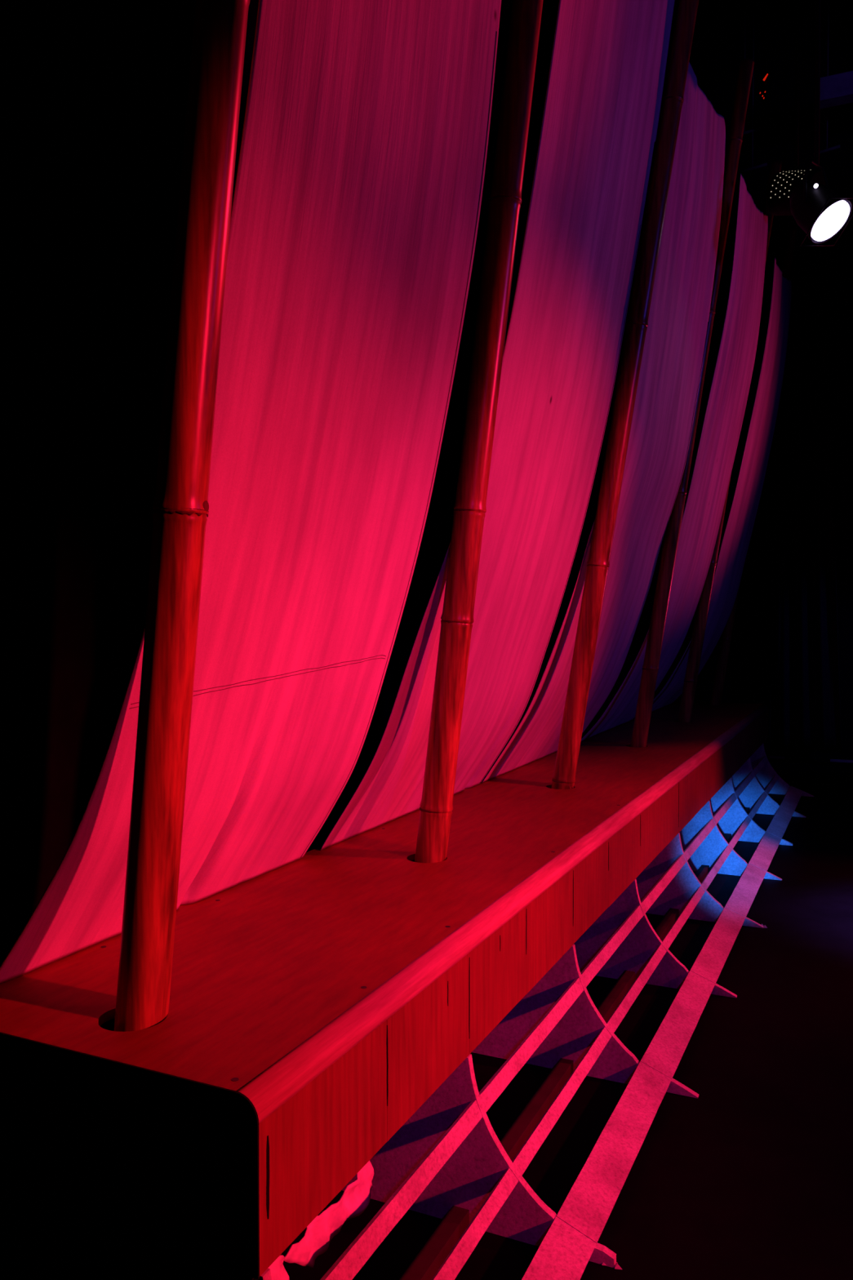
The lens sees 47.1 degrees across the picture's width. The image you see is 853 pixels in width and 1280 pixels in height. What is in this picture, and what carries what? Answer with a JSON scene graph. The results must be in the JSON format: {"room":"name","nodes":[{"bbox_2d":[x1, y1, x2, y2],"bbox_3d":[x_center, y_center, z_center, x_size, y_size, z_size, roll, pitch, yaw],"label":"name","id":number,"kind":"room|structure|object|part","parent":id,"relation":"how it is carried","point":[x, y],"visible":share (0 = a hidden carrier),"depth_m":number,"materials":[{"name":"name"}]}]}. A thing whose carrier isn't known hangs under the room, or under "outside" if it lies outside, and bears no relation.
{"room":"theater stage","nodes":[
{"label":"theater stage","id":0,"kind":"room"},
{"bbox_2d":[0,0,568,966],"bbox_3d":[-1.223,-2.221,4.710,0.150,7.000,12.600,1,2,25],"label":"wall","id":1,"kind":"structure","parent":0,"point":[94,93],"depth_m":4.11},
{"bbox_2d":[280,757,852,1279],"bbox_3d":[2.309,1.369,3.207,7.900,0.100,12.900,1,2,25],"label":"floor","id":2,"kind":"structure","parent":0,"point":[750,1177],"depth_m":2.76,"materials":[{"name":"black paint"}]},
{"bbox_2d":[0,700,768,1279],"bbox_3d":[0.936,0.939,4.923,0.751,0.672,7.234,1,2,25],"label":"bench","id":3,"kind":"object","parent":2,"relation":"on","point":[318,1000],"visible":0.88,"depth_m":1.88,"materials":[{"name":"brown wood"}]},
{"bbox_3d":[-0.597,0.836,1.656,0.736,0.261,0.016,1,2,25],"label":"panel","id":4,"kind":"part","parent":3,"relation":"part of","materials":[{"name":"black paint"}]},
{"bbox_3d":[-0.597,1.163,1.664,0.736,0.390,0.016,1,2,25],"label":"panel","id":5,"kind":"part","parent":3,"relation":"part of","materials":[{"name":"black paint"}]},
{"bbox_2d":[113,0,249,1031],"bbox_3d":[-0.341,-1.167,1.654,0.543,4.160,0.104,1,2,25],"label":"bamboo pole","id":6,"kind":"object","parent":3,"relation":"on","point":[180,505],"visible":0.93,"depth_m":1.69,"materials":[{"name":"brown wood"}]},
{"bbox_2d":[0,0,501,984],"bbox_3d":[-0.306,-0.971,2.231,0.759,3.283,1.163,1,2,25],"label":"sail","id":7,"kind":"object","parent":6,"relation":"attached to","point":[356,206],"visible":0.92,"depth_m":2.18,"materials":[{"name":"fabric"}]},
{"bbox_3d":[0.603,0.944,5.079,0.016,0.653,7.192,1,2,25],"label":"panel","id":8,"kind":"part","parent":3,"relation":"part of","materials":[{"name":"red wood"}]},
{"bbox_2d":[268,1254,289,1279],"bbox_3d":[-0.254,1.077,1.642,0.026,0.110,0.130,1,2,25],"label":"scrap","id":9,"kind":"object","parent":3,"relation":"on","point":[278,1272],"visible":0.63,"depth_m":1.65,"materials":[{"name":"fabric"}]},
{"bbox_2d":[284,1160,373,1267],"bbox_3d":[-0.173,1.072,1.827,0.029,0.092,0.343,1,2,25],"label":"scrap","id":10,"kind":"object","parent":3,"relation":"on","point":[355,1198],"visible":0.98,"depth_m":1.82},
{"bbox_2d":[414,0,542,862],"bbox_3d":[0.221,-1.247,2.808,0.610,4.261,0.101,1,2,25],"label":"bamboo pole","id":11,"kind":"object","parent":3,"relation":"on","point":[436,806],"visible":0.99,"depth_m":2.82,"materials":[{"name":"brown wood"}]},
{"bbox_2d":[320,0,675,849],"bbox_3d":[0.329,-1.002,3.428,0.874,3.283,1.365,1,2,25],"label":"sail","id":12,"kind":"object","parent":11,"relation":"attached to","point":[562,347],"visible":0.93,"depth_m":3.36,"materials":[{"name":"fabric"}]},
{"bbox_2d":[253,743,813,1279],"bbox_3d":[1.138,1.090,4.481,0.794,0.391,7.130,1,2,25],"label":"lattice","id":13,"kind":"object","parent":3,"relation":"attached to","point":[447,1162],"visible":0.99,"depth_m":2.81,"materials":[{"name":"wood"}]},
{"bbox_3d":[0.154,1.302,1.775,0.096,0.042,0.813,1,2,25],"label":"board","id":14,"kind":"part","parent":13,"relation":"part of","materials":[{"name":"wood"}]},
{"bbox_3d":[1.173,1.263,4.590,0.040,0.040,6.750,1,2,25],"label":"floor rail","id":15,"kind":"part","parent":13,"relation":"part of","materials":[{"name":"wood"}]},
{"bbox_3d":[0.502,1.283,2.520,0.096,0.042,0.828,1,2,25],"label":"board","id":16,"kind":"part","parent":13,"relation":"part of","materials":[{"name":"wood"}]},
{"bbox_3d":[0.852,1.264,3.267,0.096,0.042,0.818,1,2,25],"label":"board","id":17,"kind":"part","parent":13,"relation":"part of","materials":[{"name":"wood"}]},
{"bbox_3d":[1.211,1.245,4.037,0.096,0.042,0.878,1,2,25],"label":"board","id":18,"kind":"part","parent":13,"relation":"part of","materials":[{"name":"wood"}]},
{"bbox_3d":[1.581,1.224,4.829,0.096,0.042,0.868,1,2,25],"label":"board","id":19,"kind":"part","parent":13,"relation":"part of","materials":[{"name":"wood"}]},
{"bbox_3d":[1.946,1.204,5.608,0.096,0.042,0.848,1,2,25],"label":"board","id":20,"kind":"part","parent":13,"relation":"part of","materials":[{"name":"wood"}]},
{"bbox_3d":[2.320,1.184,6.410,0.096,0.042,0.918,1,2,25],"label":"board","id":21,"kind":"part","parent":13,"relation":"part of","materials":[{"name":"wood"}]},
{"bbox_3d":[2.694,1.163,7.212,0.096,0.042,0.848,1,2,25],"label":"board","id":22,"kind":"part","parent":13,"relation":"part of","materials":[{"name":"wood"}]},
{"bbox_2d":[551,0,698,789],"bbox_3d":[0.844,-1.227,3.996,0.749,4.163,0.106,1,2,25],"label":"bamboo pole","id":23,"kind":"object","parent":3,"relation":"on","point":[672,101],"visible":0.97,"depth_m":3.99,"materials":[{"name":"brown wood"}]},
{"bbox_2d":[481,62,725,782],"bbox_3d":[0.902,-1.034,4.681,0.826,3.283,1.430,1,2,25],"label":"sail","id":24,"kind":"object","parent":23,"relation":"attached to","point":[673,355],"visible":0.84,"depth_m":4.63,"materials":[{"name":"fabric"}]},
{"bbox_2d":[581,173,768,742],"bbox_3d":[1.538,-1.066,5.956,0.874,3.283,1.340,1,2,25],"label":"sail","id":25,"kind":"object","parent":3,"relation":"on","point":[734,368],"visible":0.92,"depth_m":5.86,"materials":[{"name":"fabric"}]},
{"bbox_2d":[630,58,754,746],"bbox_3d":[1.414,-1.111,5.315,0.667,3.862,0.096,1,2,25],"label":"bamboo pole","id":26,"kind":"object","parent":3,"relation":"on","point":[672,534],"visible":0.74,"depth_m":5.31,"materials":[{"name":"brown wood"}]},
{"bbox_2d":[677,160,782,722],"bbox_3d":[2.007,-1.168,6.565,0.682,3.912,0.097,1,2,25],"label":"bamboo pole","id":27,"kind":"object","parent":3,"relation":"on","point":[703,606],"visible":0.46,"depth_m":6.62,"materials":[{"name":"brown wood"}]},
{"bbox_2d":[651,257,791,711],"bbox_3d":[2.135,-1.098,7.194,0.906,3.283,1.310,1,2,25],"label":"sail","id":28,"kind":"object","parent":27,"relation":"attached to","point":[743,513],"visible":0.93,"depth_m":7.11,"materials":[{"name":"fabric"}]},
{"bbox_3d":[2.456,0.864,8.194,0.736,0.653,0.018,1,2,25],"label":"panel","id":29,"kind":"part","parent":3,"relation":"part of","materials":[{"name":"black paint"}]},
{"bbox_2d":[539,0,852,58],"bbox_3d":[2.309,-5.729,3.026,7.900,0.100,12.900,1,2,25],"label":"ceiling","id":30,"kind":"structure","parent":0,"point":[718,23],"depth_m":9.20,"materials":[{"name":"black"}]},
{"bbox_2d":[725,9,764,139],"bbox_3d":[2.953,-5.257,9.085,0.352,1.154,0.027,1,2,25],"label":"pipe","id":31,"kind":"object","parent":30,"relation":"hanging from","point":[761,127],"visible":0.66,"depth_m":9.07,"materials":[{"name":"grey metal"}]},
{"bbox_2d":[737,7,767,174],"bbox_3d":[3.021,-5.086,9.058,0.263,1.493,0.027,1,2,25],"label":"pipe","id":32,"kind":"object","parent":30,"relation":"hanging from","point":[753,167],"visible":1,"depth_m":9.05,"materials":[{"name":"grey metal"}]},
{"bbox_2d":[759,0,771,101],"bbox_3d":[2.925,-5.231,8.436,0.099,1.172,0.109,1,2,25],"label":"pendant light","id":33,"kind":"object","parent":30,"relation":"hanging from","point":[766,90],"visible":1,"depth_m":8.44,"materials":[{"name":"black metal"}]},
{"bbox_2d":[819,71,852,109],"bbox_3d":[3.791,-5.179,8.116,1.010,1.260,0.150,1,2,25],"label":"duct","id":34,"kind":"object","parent":30,"relation":"hanging from","point":[836,90],"visible":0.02,"depth_m":8.22,"materials":[{"name":"black paint"}]},
{"bbox_2d":[568,14,852,761],"bbox_3d":[4.985,-2.327,8.845,7.900,7.000,0.150,1,2,25],"label":"wall","id":35,"kind":"structure","parent":0,"point":[815,271],"depth_m":9.47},
{"bbox_2d":[769,755,785,759],"bbox_3d":[3.427,1.145,9.568,0.140,0.022,0.020,1,2,25],"label":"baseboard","id":36,"kind":"structure","parent":35,"relation":"attached to","point":[771,757],"depth_m":9.56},
{"bbox_2d":[830,759,852,763],"bbox_3d":[4.247,1.155,9.185,0.850,0.022,0.020,1,2,25],"label":"baseboard","id":37,"kind":"structure","parent":35,"relation":"attached to","point":[831,760],"depth_m":9.31,"materials":[{"name":"black"}]},
{"bbox_3d":[2.891,-5.331,4.282,7.500,0.048,0.048,1,2,25],"label":"pipe","id":38,"kind":"object","parent":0,"visible":0},
{"bbox_2d":[789,0,852,246],"bbox_3d":[1.946,-3.624,4.760,0.272,3.397,0.317,-1,2,-22],"label":"lamp","id":39,"kind":"object","parent":38,"relation":"hanging from","point":[817,209],"visible":1,"depth_m":4.78,"materials":[{"name":"black metal"}]},
{"bbox_3d":[1.970,-2.031,4.763,0.280,0.210,0.197,-1,2,-29],"label":"colour frame","id":40,"kind":"part","parent":39,"relation":"part of","materials":[{"name":"black metal"}]},
{"bbox_3d":[3.409,-5.339,5.392,7.500,0.048,0.048,1,2,25],"label":"pipe","id":41,"kind":"object","parent":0,"visible":0},
{"bbox_2d":[767,0,825,216],"bbox_3d":[2.268,-3.956,5.957,0.251,2.755,0.313,-1,2,-43],"label":"lamp","id":42,"kind":"object","parent":41,"relation":"hanging from","point":[782,184],"visible":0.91,"depth_m":5.96,"materials":[{"name":"black metal"}]}
]}

